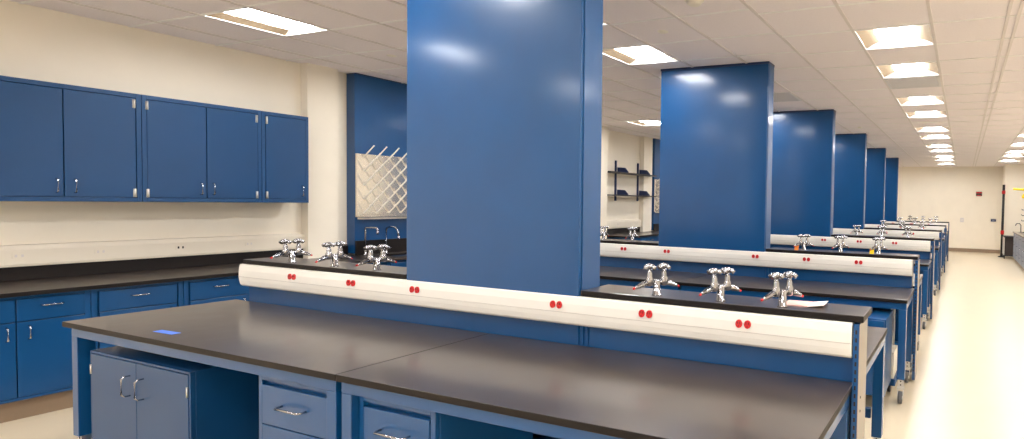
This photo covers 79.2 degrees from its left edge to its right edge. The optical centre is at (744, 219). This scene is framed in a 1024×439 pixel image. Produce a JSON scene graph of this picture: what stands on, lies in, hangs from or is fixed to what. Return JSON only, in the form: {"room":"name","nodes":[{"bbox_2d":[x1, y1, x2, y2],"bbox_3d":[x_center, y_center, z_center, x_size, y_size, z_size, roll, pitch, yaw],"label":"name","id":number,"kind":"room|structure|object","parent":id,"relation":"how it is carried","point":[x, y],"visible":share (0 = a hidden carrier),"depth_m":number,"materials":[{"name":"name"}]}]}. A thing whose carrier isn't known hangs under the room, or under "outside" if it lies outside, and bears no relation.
{"room":"science laboratory","nodes":[
{"label":"science laboratory","id":0,"kind":"room"},
{"bbox_2d":[301,63,337,258],"bbox_3d":[-4.791,-0.188,6.358,0.110,3.050,0.320,2,2,21],"label":"wall pier","id":1,"kind":"object","parent":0,"point":[319,84],"visible":0.57,"depth_m":6.30,"materials":[{"name":"beige paint"}]},
{"bbox_2d":[0,0,652,254],"bbox_3d":[-3.225,-0.394,10.708,0.120,3.250,25.650,2,2,21],"label":"wall","id":2,"kind":"structure","parent":0,"point":[37,43],"depth_m":5.09,"materials":[{"name":"beige paint"}]},
{"bbox_2d":[0,75,141,201],"bbox_3d":[-5.385,-0.593,4.378,0.405,0.900,0.897,2,2,21],"label":"upper cabinet","id":3,"kind":"object","parent":2,"relation":"attached to","point":[59,142],"visible":1,"depth_m":4.35,"materials":[{"name":"blue metal"}]},
{"bbox_2d":[0,249,302,281],"bbox_3d":[-5.374,0.403,5.016,0.028,0.107,2.650,2,2,21],"label":"backsplash","id":4,"kind":"structure","parent":2,"relation":"attached to","point":[119,266],"depth_m":4.90,"materials":[{"name":"black"}]},
{"bbox_2d":[0,233,304,267],"bbox_3d":[-5.355,0.263,5.005,0.062,0.170,2.650,2,2,21],"label":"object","id":5,"kind":"object","parent":2,"relation":"attached to","point":[18,255],"depth_m":4.94,"materials":[{"name":"white"}]},
{"bbox_2d":[12,253,25,258],"bbox_3d":[-5.584,0.280,4.338,0.005,0.040,0.070,2,2,21],"label":"outlet","id":6,"kind":"object","parent":5,"relation":"attached to","point":[14,255],"depth_m":4.34,"materials":[{"name":"white plastic"}]},
{"bbox_2d":[141,95,261,202],"bbox_3d":[-5.066,-0.613,5.202,0.405,0.900,0.865,2,2,21],"label":"upper cabinet","id":7,"kind":"object","parent":2,"relation":"attached to","point":[192,151],"visible":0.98,"depth_m":5.09,"materials":[{"name":"blue metal"}]},
{"bbox_2d":[261,111,308,202],"bbox_3d":[-4.832,-0.627,5.806,0.405,0.900,0.424,2,2,21],"label":"upper cabinet","id":8,"kind":"object","parent":2,"relation":"attached to","point":[284,137],"visible":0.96,"depth_m":5.73,"materials":[{"name":"blue metal"}]},
{"bbox_2d":[347,73,406,252],"bbox_3d":[-4.388,-0.675,7.306,0.148,2.119,1.432,2,2,21],"label":"wall panel","id":9,"kind":"object","parent":2,"relation":"attached to","point":[376,107],"visible":0.48,"depth_m":6.81,"materials":[{"name":"blue metal"}]},
{"bbox_2d":[355,145,406,218],"bbox_3d":[-4.325,-0.450,7.044,0.180,0.878,0.960,2,2,21],"label":"drying rack","id":10,"kind":"object","parent":9,"relation":"attached to","point":[380,181],"visible":0.66,"depth_m":6.88,"materials":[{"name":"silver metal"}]},
{"bbox_2d":[614,160,616,200],"bbox_3d":[-2.707,-0.813,11.801,0.029,0.840,0.040,2,2,21],"label":"shelf standard","id":11,"kind":"object","parent":2,"relation":"attached to","point":[615,180],"visible":1,"depth_m":11.79,"materials":[{"name":"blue metal"}]},
{"bbox_2d":[607,227,639,233],"bbox_3d":[-2.595,0.234,12.184,0.028,0.107,1.930,2,2,21],"label":"backsplash","id":12,"kind":"structure","parent":2,"relation":"attached to","point":[617,230],"depth_m":11.97,"materials":[{"name":"black"}]},
{"bbox_2d":[607,219,640,228],"bbox_3d":[-2.645,0.098,11.997,0.062,0.170,1.550,2,2,21],"label":"wall panel","id":13,"kind":"object","parent":2,"relation":"attached to","point":[612,224],"depth_m":12.05,"materials":[{"name":"white"}]},
{"bbox_2d":[607,190,656,196],"bbox_3d":[-2.459,-0.563,12.043,0.265,0.135,1.800,2,2,21],"label":"wall shelf","id":14,"kind":"object","parent":2,"relation":"attached to","point":[619,192],"visible":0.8,"depth_m":11.83,"materials":[{"name":"black metal"}]},
{"bbox_2d":[608,167,656,176],"bbox_3d":[-2.449,-1.027,12.028,0.265,0.135,1.800,2,2,21],"label":"wall shelf","id":15,"kind":"object","parent":2,"relation":"attached to","point":[619,170],"visible":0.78,"depth_m":11.95,"materials":[{"name":"black metal"}]},
{"bbox_2d":[651,138,659,229],"bbox_3d":[-1.909,-0.826,13.701,0.148,2.119,1.412,2,2,21],"label":"wall panel","id":16,"kind":"object","parent":2,"relation":"attached to","point":[656,142],"visible":0.24,"depth_m":13.07,"materials":[{"name":"blue metal"}]},
{"bbox_2d":[654,179,659,212],"bbox_3d":[-1.840,-0.601,13.454,0.180,0.878,0.960,2,2,21],"label":"drying rack","id":17,"kind":"object","parent":16,"relation":"attached to","point":[657,182],"visible":0.09,"depth_m":13.09,"materials":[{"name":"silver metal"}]},
{"bbox_2d":[0,251,1023,438],"bbox_3d":[1.048,1.421,9.095,9.320,0.100,25.850,2,2,21],"label":"floor","id":18,"kind":"structure","parent":0,"point":[968,383],"depth_m":5.60,"materials":[{"name":"beige tile"}]},
{"bbox_2d":[0,290,90,422],"bbox_3d":[-5.381,0.960,4.035,0.756,0.878,0.732,2,2,21],"label":"base cabinet","id":19,"kind":"object","parent":18,"relation":"on","point":[36,378],"visible":0.7,"depth_m":4.01,"materials":[{"name":"blue metal"}]},
{"bbox_2d":[0,249,341,297],"bbox_3d":[-5.026,0.430,4.882,0.775,0.138,2.650,2,2,21],"label":"countertop","id":20,"kind":"structure","parent":19,"relation":"on","point":[56,278],"depth_m":4.68,"materials":[{"name":"black stone"}]},
{"bbox_2d":[90,281,182,348],"bbox_3d":[-5.150,0.946,4.630,0.756,0.878,0.537,2,2,21],"label":"base cabinet","id":21,"kind":"object","parent":18,"relation":"on","point":[137,298],"visible":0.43,"depth_m":4.46,"materials":[{"name":"blue metal"}]},
{"bbox_2d":[90,346,258,438],"bbox_3d":[-3.214,1.113,3.315,0.995,0.704,0.602,2,2,21],"label":"base cabinet","id":22,"kind":"object","parent":18,"relation":"on","point":[136,394],"visible":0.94,"depth_m":3.05,"materials":[{"name":"blue metal"}]},
{"bbox_2d":[183,276,248,305],"bbox_3d":[-4.945,0.933,5.159,0.756,0.878,0.592,2,2,21],"label":"base cabinet","id":23,"kind":"object","parent":18,"relation":"on","point":[200,291],"visible":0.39,"depth_m":4.94,"materials":[{"name":"blue metal"}]},
{"bbox_2d":[62,299,488,438],"bbox_3d":[-2.715,1.048,3.230,2.360,0.861,0.866,2,2,21],"label":"lab table","id":24,"kind":"object","parent":18,"relation":"on","point":[309,347],"visible":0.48,"depth_m":3.07,"materials":[{"name":"black stone"}]},
{"bbox_2d":[62,299,488,380],"bbox_3d":[-2.701,0.632,3.229,2.360,0.030,0.840,2,2,21],"label":"countertop","id":25,"kind":"structure","parent":24,"relation":"on","point":[309,342],"depth_m":3.08,"materials":[{"name":"black plastic"}]},
{"bbox_2d":[259,375,326,438],"bbox_3d":[-1.989,1.122,2.850,0.535,0.766,0.604,2,2,21],"label":"base cabinet","id":26,"kind":"object","parent":18,"relation":"on","point":[287,410],"visible":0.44,"depth_m":2.61,"materials":[{"name":"blue metal"}]},
{"bbox_2d":[366,254,406,266],"bbox_3d":[-4.159,0.886,7.156,0.774,0.878,1.297,2,2,21],"label":"base cabinet","id":27,"kind":"object","parent":18,"relation":"on","point":[401,263],"visible":0.05,"depth_m":6.54,"materials":[{"name":"blue metal"}]},
{"bbox_2d":[311,246,392,262],"bbox_3d":[-4.460,0.396,6.341,0.775,0.138,0.476,2,2,21],"label":"countertop","id":28,"kind":"structure","parent":27,"relation":"on","point":[356,259],"depth_m":6.33,"materials":[{"name":"black stone"}]},
{"bbox_2d":[311,255,392,262],"bbox_3d":[-4.461,0.450,6.342,0.775,0.030,0.476,2,2,21],"label":"countertop","id":29,"kind":"structure","parent":28,"relation":"on","point":[356,259],"depth_m":6.23,"materials":[{"name":"black plastic"}]},
{"bbox_2d":[355,238,406,260],"bbox_3d":[-3.914,0.338,7.549,0.632,0.202,2.170,2,2,21],"label":"backsplash","id":30,"kind":"structure","parent":27,"relation":"on","point":[398,246],"depth_m":6.92,"materials":[{"name":"black stone"}]},
{"bbox_2d":[362,227,378,254],"bbox_3d":[-4.404,0.255,6.667,0.251,0.340,0.090,2,2,21],"label":"faucet","id":31,"kind":"object","parent":30,"relation":"on","point":[376,228],"visible":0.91,"depth_m":6.67,"materials":[{"name":"silver metal"}]},
{"bbox_2d":[357,251,406,260],"bbox_3d":[-3.916,0.422,7.552,0.632,0.030,2.170,2,2,21],"label":"countertop","id":32,"kind":"structure","parent":30,"relation":"on","point":[395,258],"depth_m":6.62,"materials":[{"name":"black plastic"}]},
{"bbox_2d":[359,396,532,438],"bbox_3d":[-1.375,1.142,2.613,0.449,0.766,0.604,2,2,21],"label":"base cabinet","id":33,"kind":"object","parent":18,"relation":"on","point":[378,419],"visible":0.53,"depth_m":2.38,"materials":[{"name":"blue metal"}]},
{"bbox_2d":[238,264,867,438],"bbox_3d":[-1.501,0.927,3.261,4.314,1.112,0.227,2,2,21],"label":"spine","id":34,"kind":"object","parent":18,"relation":"on","point":[819,348],"visible":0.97,"depth_m":2.87,"materials":[{"name":"white metal"}]},
{"bbox_2d":[243,257,406,278],"bbox_3d":[-2.712,0.314,3.748,1.580,0.030,0.245,2,2,21],"label":"ledge","id":35,"kind":"object","parent":34,"relation":"on","point":[398,272],"visible":0.75,"depth_m":3.67,"materials":[{"name":"black stone"}]},
{"bbox_2d":[270,238,312,262],"bbox_3d":[-3.060,0.209,3.809,0.076,0.159,0.248,2,2,25],"label":"tap","id":36,"kind":"object","parent":35,"relation":"on","point":[285,251],"visible":1,"depth_m":3.79,"materials":[{"name":"silver metal"}]},
{"bbox_2d":[315,241,352,266],"bbox_3d":[-2.659,0.223,3.654,0.076,0.159,0.248,2,2,16],"label":"tap","id":37,"kind":"object","parent":35,"relation":"on","point":[340,254],"visible":1,"depth_m":3.64,"materials":[{"name":"silver metal"}]},
{"bbox_2d":[355,244,396,269],"bbox_3d":[-2.292,0.234,3.512,0.076,0.159,0.248,2,2,27],"label":"tap","id":38,"kind":"object","parent":35,"relation":"on","point":[383,257],"visible":1,"depth_m":3.50,"materials":[{"name":"silver metal"}]},
{"bbox_2d":[407,0,602,295],"bbox_3d":[-1.380,-0.580,3.171,1.252,1.924,0.178,2,2,21],"label":"enclosure","id":39,"kind":"object","parent":34,"relation":"on","point":[504,97],"visible":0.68,"depth_m":3.05,"materials":[{"name":"blue metal"}]},
{"bbox_2d":[550,300,561,308],"bbox_3d":[-0.983,0.442,2.933,0.075,0.037,0.012,2,2,21],"label":"outlet","id":40,"kind":"object","parent":34,"relation":"attached to","point":[554,304],"depth_m":2.93,"materials":[{"name":"red plastic"}]},
{"bbox_2d":[638,309,651,317],"bbox_3d":[-0.484,0.458,2.740,0.075,0.037,0.012,2,2,21],"label":"outlet","id":41,"kind":"object","parent":34,"relation":"attached to","point":[642,313],"depth_m":2.74,"materials":[{"name":"red plastic"}]},
{"bbox_2d":[581,284,871,322],"bbox_3d":[-0.128,0.398,2.749,1.442,0.030,0.245,2,2,21],"label":"ledge","id":42,"kind":"object","parent":34,"relation":"on","point":[829,311],"visible":0.99,"depth_m":2.65,"materials":[{"name":"black stone"}]},
{"bbox_2d":[633,263,679,295],"bbox_3d":[-0.437,0.295,2.794,0.248,0.159,0.076,0,2,-31],"label":"tap","id":43,"kind":"object","parent":42,"relation":"on","point":[663,280],"visible":1,"depth_m":2.78,"materials":[{"name":"silver metal"}]},
{"bbox_2d":[699,267,740,301],"bbox_3d":[-0.115,0.306,2.669,0.248,0.159,0.076,0,2,-39],"label":"tap","id":44,"kind":"object","parent":42,"relation":"on","point":[714,286],"visible":1,"depth_m":2.65,"materials":[{"name":"silver metal"}]},
{"bbox_2d":[760,271,803,306],"bbox_3d":[0.172,0.315,2.558,0.248,0.159,0.076,0,2,-35],"label":"tap","id":45,"kind":"object","parent":42,"relation":"on","point":[776,291],"visible":1,"depth_m":2.54,"materials":[{"name":"silver metal"}]},
{"bbox_2d":[787,300,827,306],"bbox_3d":[0.283,0.389,2.628,0.190,0.012,0.133,2,2,18],"label":"leaflet","id":46,"kind":"object","parent":42,"relation":"on","point":[789,302],"visible":0.88,"depth_m":2.62,"materials":[{"name":"white paper"}]},
{"bbox_2d":[735,319,750,328],"bbox_3d":[-0.008,0.474,2.556,0.075,0.037,0.012,2,2,21],"label":"outlet","id":47,"kind":"object","parent":34,"relation":"attached to","point":[739,323],"depth_m":2.56,"materials":[{"name":"red plastic"}]},
{"bbox_2d":[336,333,851,438],"bbox_3d":[-0.652,1.116,2.433,2.059,0.861,0.866,2,2,21],"label":"lab table","id":48,"kind":"object","parent":18,"relation":"on","point":[553,389],"visible":0.94,"depth_m":2.29,"materials":[{"name":"black stone"}]},
{"bbox_2d":[607,235,657,240],"bbox_3d":[-2.362,0.776,11.821,0.756,0.878,0.897,2,2,21],"label":"base cabinet","id":49,"kind":"object","parent":18,"relation":"on","point":[648,238],"visible":0.2,"depth_m":11.56,"materials":[{"name":"blue metal"}]},
{"bbox_2d":[607,227,658,237],"bbox_3d":[-2.247,0.260,12.050,0.775,0.138,1.930,2,2,21],"label":"countertop","id":50,"kind":"structure","parent":49,"relation":"on","point":[617,232],"depth_m":11.87,"materials":[{"name":"black stone"}]},
{"bbox_2d":[607,231,658,237],"bbox_3d":[-2.248,0.314,12.052,0.775,0.030,1.930,2,2,21],"label":"countertop","id":51,"kind":"structure","parent":50,"relation":"on","point":[649,233],"depth_m":11.72,"materials":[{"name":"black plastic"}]},
{"bbox_2d":[600,266,708,290],"bbox_3d":[-1.603,0.980,6.097,2.360,0.861,0.736,2,2,21],"label":"lab table","id":52,"kind":"object","parent":18,"relation":"on","point":[622,276],"visible":0.04,"depth_m":5.71,"materials":[{"name":"black stone"}]},
{"bbox_2d":[600,243,919,379],"bbox_3d":[-0.404,0.861,6.063,4.334,1.112,0.227,2,2,21],"label":"spine","id":53,"kind":"object","parent":18,"relation":"on","point":[889,272],"visible":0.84,"depth_m":5.66,"materials":[{"name":"white metal"}]},
{"bbox_2d":[600,238,658,245],"bbox_3d":[-1.633,0.247,6.558,1.560,0.030,0.245,2,2,21],"label":"ledge","id":54,"kind":"object","parent":53,"relation":"on","point":[616,241],"visible":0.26,"depth_m":6.34,"materials":[{"name":"black plastic"}]},
{"bbox_2d":[625,227,638,240],"bbox_3d":[-1.273,0.165,6.387,0.076,0.159,0.248,2,2,27],"label":"tap","id":55,"kind":"object","parent":54,"relation":"on","point":[634,234],"visible":1,"depth_m":6.37,"materials":[{"name":"silver metal"}]},
{"bbox_2d":[659,61,774,251],"bbox_3d":[-0.323,-0.647,5.989,1.237,1.924,0.178,2,2,21],"label":"enclosure","id":56,"kind":"object","parent":53,"relation":"on","point":[716,130],"visible":0.88,"depth_m":5.88,"materials":[{"name":"blue metal"}]},
{"bbox_2d":[766,247,919,259],"bbox_3d":[0.943,0.331,5.561,1.477,0.030,0.245,2,2,21],"label":"ledge","id":57,"kind":"object","parent":53,"relation":"on","point":[773,249],"visible":1,"depth_m":5.46,"materials":[{"name":"black stone"}]},
{"bbox_2d":[794,234,813,249],"bbox_3d":[0.592,0.226,5.666,0.248,0.159,0.076,0,2,-31],"label":"tap","id":58,"kind":"object","parent":57,"relation":"on","point":[801,242],"visible":1,"depth_m":5.65,"materials":[{"name":"silver metal"}]},
{"bbox_2d":[832,235,848,251],"bbox_3d":[0.938,0.237,5.531,0.248,0.159,0.076,0,2,-39],"label":"tap","id":59,"kind":"object","parent":57,"relation":"on","point":[843,237],"visible":1,"depth_m":5.51,"materials":[{"name":"silver metal"}]},
{"bbox_2d":[870,237,887,253],"bbox_3d":[1.281,0.248,5.399,0.248,0.159,0.076,0,2,-35],"label":"tap","id":60,"kind":"object","parent":57,"relation":"on","point":[876,246],"visible":1,"depth_m":5.38,"materials":[{"name":"silver metal"}]},
{"bbox_2d":[680,274,913,403],"bbox_3d":[0.469,1.048,5.295,2.079,0.861,0.736,2,2,21],"label":"lab table","id":61,"kind":"object","parent":18,"relation":"on","point":[899,298],"visible":0.64,"depth_m":5.05,"materials":[{"name":"black plastic"}]},
{"bbox_2d":[680,274,913,303],"bbox_3d":[0.482,0.632,5.294,2.079,0.030,0.710,2,2,21],"label":"countertop","id":62,"kind":"structure","parent":61,"relation":"on","point":[758,284],"depth_m":5.15,"materials":[{"name":"black plastic"}]},
{"bbox_2d":[770,234,934,318],"bbox_3d":[0.683,0.795,8.869,4.334,1.112,0.227,2,2,21],"label":"spine","id":63,"kind":"object","parent":18,"relation":"on","point":[922,248],"visible":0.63,"depth_m":8.32,"materials":[{"name":"white metal"}]},
{"bbox_2d":[771,109,835,236],"bbox_3d":[0.765,-0.713,8.794,1.237,1.924,0.178,2,2,21],"label":"enclosure","id":64,"kind":"object","parent":63,"relation":"on","point":[803,149],"visible":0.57,"depth_m":8.65,"materials":[{"name":"blue metal"}]},
{"bbox_2d":[831,234,934,240],"bbox_3d":[2.031,0.265,8.367,1.477,0.030,0.245,2,2,21],"label":"ledge","id":65,"kind":"object","parent":63,"relation":"on","point":[832,235],"visible":0.92,"depth_m":8.27,"materials":[{"name":"black stone"}]},
{"bbox_2d":[865,326,887,438],"bbox_3d":[-0.252,1.091,3.465,2.059,0.861,1.040,2,2,21],"label":"lab table","id":66,"kind":"object","parent":18,"relation":"on","point":[876,336],"visible":0.19,"depth_m":3.47,"materials":[{"name":"blue metal"}]},
{"bbox_2d":[866,326,887,366],"bbox_3d":[-0.248,0.676,3.440,2.059,0.030,1.015,2,2,21],"label":"countertop","id":67,"kind":"structure","parent":66,"relation":"on","point":[875,335],"depth_m":3.26,"materials":[{"name":"black plastic"}]},
{"bbox_2d":[866,308,892,396],"bbox_3d":[0.922,1.138,4.677,0.515,0.738,0.504,2,2,21],"label":"pedestal","id":68,"kind":"object","parent":18,"relation":"on","point":[883,318],"visible":0.06,"depth_m":4.51,"materials":[{"name":"blue metal"}]},
{"bbox_2d":[833,228,941,289],"bbox_3d":[1.771,0.728,11.675,4.334,1.112,0.227,2,2,21],"label":"spine","id":69,"kind":"object","parent":18,"relation":"on","point":[923,234],"visible":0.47,"depth_m":11.05,"materials":[{"name":"white metal"}]},
{"bbox_2d":[833,133,866,228],"bbox_3d":[1.853,-0.780,11.600,1.237,1.924,0.178,2,2,21],"label":"enclosure","id":70,"kind":"object","parent":69,"relation":"on","point":[850,149],"visible":0.65,"depth_m":11.41,"materials":[{"name":"blue metal"}]},
{"bbox_2d":[864,227,941,231],"bbox_3d":[3.118,0.198,11.173,1.477,0.030,0.245,2,2,21],"label":"ledge","id":71,"kind":"object","parent":69,"relation":"on","point":[929,230],"visible":0.98,"depth_m":11.07,"materials":[{"name":"black stone"}]},
{"bbox_2d":[887,371,896,391],"bbox_3d":[1.128,1.435,5.089,0.470,0.130,0.300,2,2,21],"label":"low dolly","id":72,"kind":"object","parent":18,"relation":"on","point":[893,381],"visible":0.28,"depth_m":4.90,"materials":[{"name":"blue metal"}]},
{"bbox_2d":[891,345,897,378],"bbox_3d":[1.132,1.253,5.083,0.440,0.232,0.280,2,2,21],"label":"carton","id":73,"kind":"object","parent":72,"relation":"on","point":[894,347],"visible":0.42,"depth_m":4.92,"materials":[{"name":"white cardboard"}]},
{"bbox_2d":[891,309,895,344],"bbox_3d":[1.357,1.128,5.197,0.090,0.745,0.060,2,2,21],"label":"pole","id":74,"kind":"object","parent":18,"relation":"on","point":[894,310],"visible":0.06,"depth_m":5.18,"materials":[{"name":"silver metal"}]},
{"bbox_2d":[865,224,946,272],"bbox_3d":[2.859,0.662,14.480,4.334,1.112,0.227,2,2,21],"label":"spine","id":75,"kind":"object","parent":18,"relation":"on","point":[866,225],"visible":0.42,"depth_m":13.74,"materials":[{"name":"white metal"}]},
{"bbox_2d":[865,148,885,224],"bbox_3d":[2.940,-0.846,14.406,1.237,1.924,0.178,2,2,21],"label":"enclosure","id":76,"kind":"object","parent":75,"relation":"on","point":[876,157],"visible":0.31,"depth_m":14.19,"materials":[{"name":"blue metal"}]},
{"bbox_2d":[910,274,922,372],"bbox_3d":[0.845,1.025,6.268,2.079,0.861,1.040,2,2,21],"label":"lab table","id":77,"kind":"object","parent":18,"relation":"on","point":[920,275],"visible":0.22,"depth_m":6.26,"materials":[{"name":"blue metal"}]},
{"bbox_2d":[913,274,922,288],"bbox_3d":[0.849,0.610,6.242,2.079,0.030,1.015,2,2,21],"label":"countertop","id":78,"kind":"structure","parent":77,"relation":"on","point":[920,275],"depth_m":5.97,"materials":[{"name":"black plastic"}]},
{"bbox_2d":[885,221,948,260],"bbox_3d":[3.946,0.595,17.286,4.334,1.112,0.227,2,2,21],"label":"spine","id":79,"kind":"object","parent":18,"relation":"on","point":[887,221],"visible":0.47,"depth_m":16.53,"materials":[{"name":"white metal"}]},
{"bbox_2d":[884,158,898,221],"bbox_3d":[4.028,-0.913,17.212,1.237,1.924,0.178,2,2,21],"label":"enclosure","id":80,"kind":"object","parent":79,"relation":"on","point":[892,164],"visible":0.42,"depth_m":16.98,"materials":[{"name":"blue metal"}]},
{"bbox_2d":[914,259,931,328],"bbox_3d":[1.556,0.982,8.101,2.079,0.861,0.736,2,2,21],"label":"lab table","id":81,"kind":"object","parent":18,"relation":"on","point":[925,265],"visible":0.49,"depth_m":7.45,"materials":[{"name":"blue metal"}]},
{"bbox_2d":[914,259,931,266],"bbox_3d":[1.569,0.566,8.100,2.079,0.030,0.710,2,2,21],"label":"countertop","id":82,"kind":"structure","parent":81,"relation":"on","point":[923,262],"depth_m":7.64,"materials":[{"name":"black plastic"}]},
{"bbox_2d":[931,246,939,295],"bbox_3d":[2.644,0.915,10.907,2.079,0.861,0.736,2,2,21],"label":"lab table","id":83,"kind":"object","parent":18,"relation":"on","point":[936,268],"visible":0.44,"depth_m":10.25,"materials":[{"name":"blue metal"}]},
{"bbox_2d":[939,238,944,275],"bbox_3d":[3.732,0.849,13.713,2.079,0.861,0.736,2,2,21],"label":"lab table","id":84,"kind":"object","parent":18,"relation":"on","point":[942,257],"visible":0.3,"depth_m":13.06,"materials":[{"name":"blue metal"}]},
{"bbox_2d":[998,185,1005,256],"bbox_3d":[8.421,0.047,18.428,0.220,2.360,0.220,2,2,21],"label":"pole","id":85,"kind":"object","parent":18,"relation":"on","point":[1003,188],"visible":0.96,"depth_m":18.39,"materials":[{"name":"black metal"}]},
{"bbox_2d":[1002,235,1013,258],"bbox_3d":[8.453,0.884,17.931,0.460,0.720,0.610,2,2,21],"label":"cart","id":86,"kind":"object","parent":18,"relation":"on","point":[1007,246],"visible":0.53,"depth_m":17.71,"materials":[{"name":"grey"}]},
{"bbox_2d":[1018,236,1023,269],"bbox_3d":[7.691,0.890,14.900,0.834,0.868,0.897,2,2,21],"label":"base cabinet","id":87,"kind":"object","parent":18,"relation":"on","point":[1020,238],"visible":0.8,"depth_m":14.99,"materials":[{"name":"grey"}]},
{"bbox_2d":[8,0,1023,166],"bbox_3d":[1.111,-1.676,8.997,9.120,0.001,25.650,2,2,21],"label":"ceiling","id":88,"kind":"structure","parent":0,"point":[896,12],"depth_m":5.19,"materials":[{"name":"tile"}]},
{"bbox_2d":[203,8,328,35],"bbox_3d":[-3.982,-1.669,4.706,0.602,0.061,0.602,2,2,21],"label":"ceiling light","id":89,"kind":"object","parent":88,"relation":"attached to","point":[247,17],"visible":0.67,"depth_m":4.78,"materials":[{"name":"white plastic"}]},
{"bbox_2d":[19,0,1023,166],"bbox_3d":[1.117,-1.679,9.011,9.120,0.016,25.522,2,2,21],"label":"grid","id":90,"kind":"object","parent":88,"relation":"attached to","point":[28,1],"depth_m":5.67,"materials":[{"name":"white metal"}]},
{"bbox_2d":[603,45,677,64],"bbox_3d":[-1.046,-1.635,5.532,0.602,0.061,0.602,2,2,21],"label":"ceiling light","id":91,"kind":"object","parent":88,"relation":"attached to","point":[638,54],"visible":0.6,"depth_m":5.64,"materials":[{"name":"white plastic"}]},
{"bbox_2d":[626,120,660,125],"bbox_3d":[-1.777,-1.803,10.392,0.602,0.061,0.602,2,2,21],"label":"ceiling light","id":92,"kind":"object","parent":88,"relation":"attached to","point":[643,123],"visible":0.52,"depth_m":10.56,"materials":[{"name":"white plastic"}]},
{"bbox_2d":[684,0,703,6],"bbox_3d":[-0.356,-1.521,3.942,0.140,0.051,0.140,2,2,21],"label":"smoke detector","id":93,"kind":"object","parent":88,"relation":"attached to","point":[693,3],"visible":1,"depth_m":3.92,"materials":[{"name":"white plastic"}]},
{"bbox_2d":[773,92,801,101],"bbox_3d":[0.404,-1.639,7.588,0.586,0.012,0.586,2,2,21],"label":"ceiling vent","id":94,"kind":"object","parent":88,"relation":"in","point":[778,97],"visible":0.48,"depth_m":7.56,"materials":[{"name":"grey metal"}]},
{"bbox_2d":[855,24,933,49],"bbox_3d":[1.272,-1.563,4.764,0.602,0.061,0.602,2,2,21],"label":"ceiling light","id":95,"kind":"object","parent":88,"relation":"attached to","point":[894,37],"visible":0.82,"depth_m":4.85,"materials":[{"name":"white plastic"}]},
{"bbox_2d":[876,62,938,77],"bbox_3d":[1.713,-1.589,5.901,0.602,0.061,0.602,2,2,21],"label":"ceiling light","id":96,"kind":"object","parent":88,"relation":"attached to","point":[910,69],"visible":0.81,"depth_m":6.02,"materials":[{"name":"white plastic"}]},
{"bbox_2d":[884,75,940,88],"bbox_3d":[1.933,-1.573,6.471,0.586,0.012,0.586,2,2,21],"label":"ceiling vent","id":97,"kind":"object","parent":88,"relation":"in","point":[920,81],"visible":1,"depth_m":6.45,"materials":[{"name":"grey metal"}]},
{"bbox_2d":[888,77,937,87],"bbox_3d":[1.933,-1.573,6.470,0.526,0.012,0.518,2,2,21],"label":"grille","id":98,"kind":"object","parent":97,"relation":"attached to","point":[903,82],"depth_m":6.46,"materials":[{"name":"grey metal"}]},
{"bbox_2d":[896,96,944,105],"bbox_3d":[2.374,-1.630,7.607,0.602,0.061,0.602,2,2,21],"label":"ceiling light","id":99,"kind":"object","parent":88,"relation":"attached to","point":[929,99],"visible":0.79,"depth_m":7.77,"materials":[{"name":"white plastic"}]},
{"bbox_2d":[905,111,946,117],"bbox_3d":[2.815,-1.657,8.744,0.602,0.061,0.602,2,2,21],"label":"ceiling light","id":100,"kind":"object","parent":88,"relation":"attached to","point":[926,114],"visible":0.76,"depth_m":8.92,"materials":[{"name":"white plastic"}]},
{"bbox_2d":[915,127,949,131],"bbox_3d":[3.477,-1.697,10.450,0.602,0.061,0.602,2,2,21],"label":"ceiling light","id":101,"kind":"object","parent":88,"relation":"attached to","point":[929,129],"visible":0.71,"depth_m":10.66,"materials":[{"name":"white plastic"}]},
{"bbox_2d":[920,135,950,138],"bbox_3d":[3.917,-1.724,11.587,0.602,0.061,0.602,2,2,21],"label":"ceiling light","id":102,"kind":"object","parent":88,"relation":"attached to","point":[928,136],"visible":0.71,"depth_m":11.79,"materials":[{"name":"white plastic"}]},
{"bbox_2d":[600,126,607,238],"bbox_3d":[-2.963,-0.294,10.893,0.240,3.050,0.680,2,2,21],"label":"wall pier","id":103,"kind":"object","parent":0,"point":[604,140],"visible":0.14,"depth_m":11.05,"materials":[{"name":"beige paint"}]},
{"bbox_2d":[639,136,652,231],"bbox_3d":[-2.269,-0.342,12.865,0.110,3.050,0.360,2,2,21],"label":"wall pier","id":104,"kind":"object","parent":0,"point":[646,143],"visible":0.64,"depth_m":12.75,"materials":[{"name":"beige paint"}]},
{"bbox_2d":[897,163,1002,249],"bbox_3d":[5.738,-0.537,21.053,9.360,3.250,0.120,2,2,21],"label":"wall","id":105,"kind":"structure","parent":0,"point":[947,193],"depth_m":20.25,"materials":[{"name":"beige paint"}]},
{"bbox_2d":[949,248,999,253],"bbox_3d":[7.295,1.077,20.417,3.540,0.130,0.012,2,2,21],"label":"baseboard","id":106,"kind":"structure","parent":105,"relation":"attached to","point":[950,249],"depth_m":20.07,"materials":[{"name":"beige plastic"}]},
{"bbox_2d":[1000,164,1023,256],"bbox_3d":[9.236,-0.298,18.941,1.060,3.050,1.300,2,2,21],"label":"wall","id":107,"kind":"structure","parent":0,"point":[1013,174],"depth_m":18.42,"materials":[{"name":"beige paint"}]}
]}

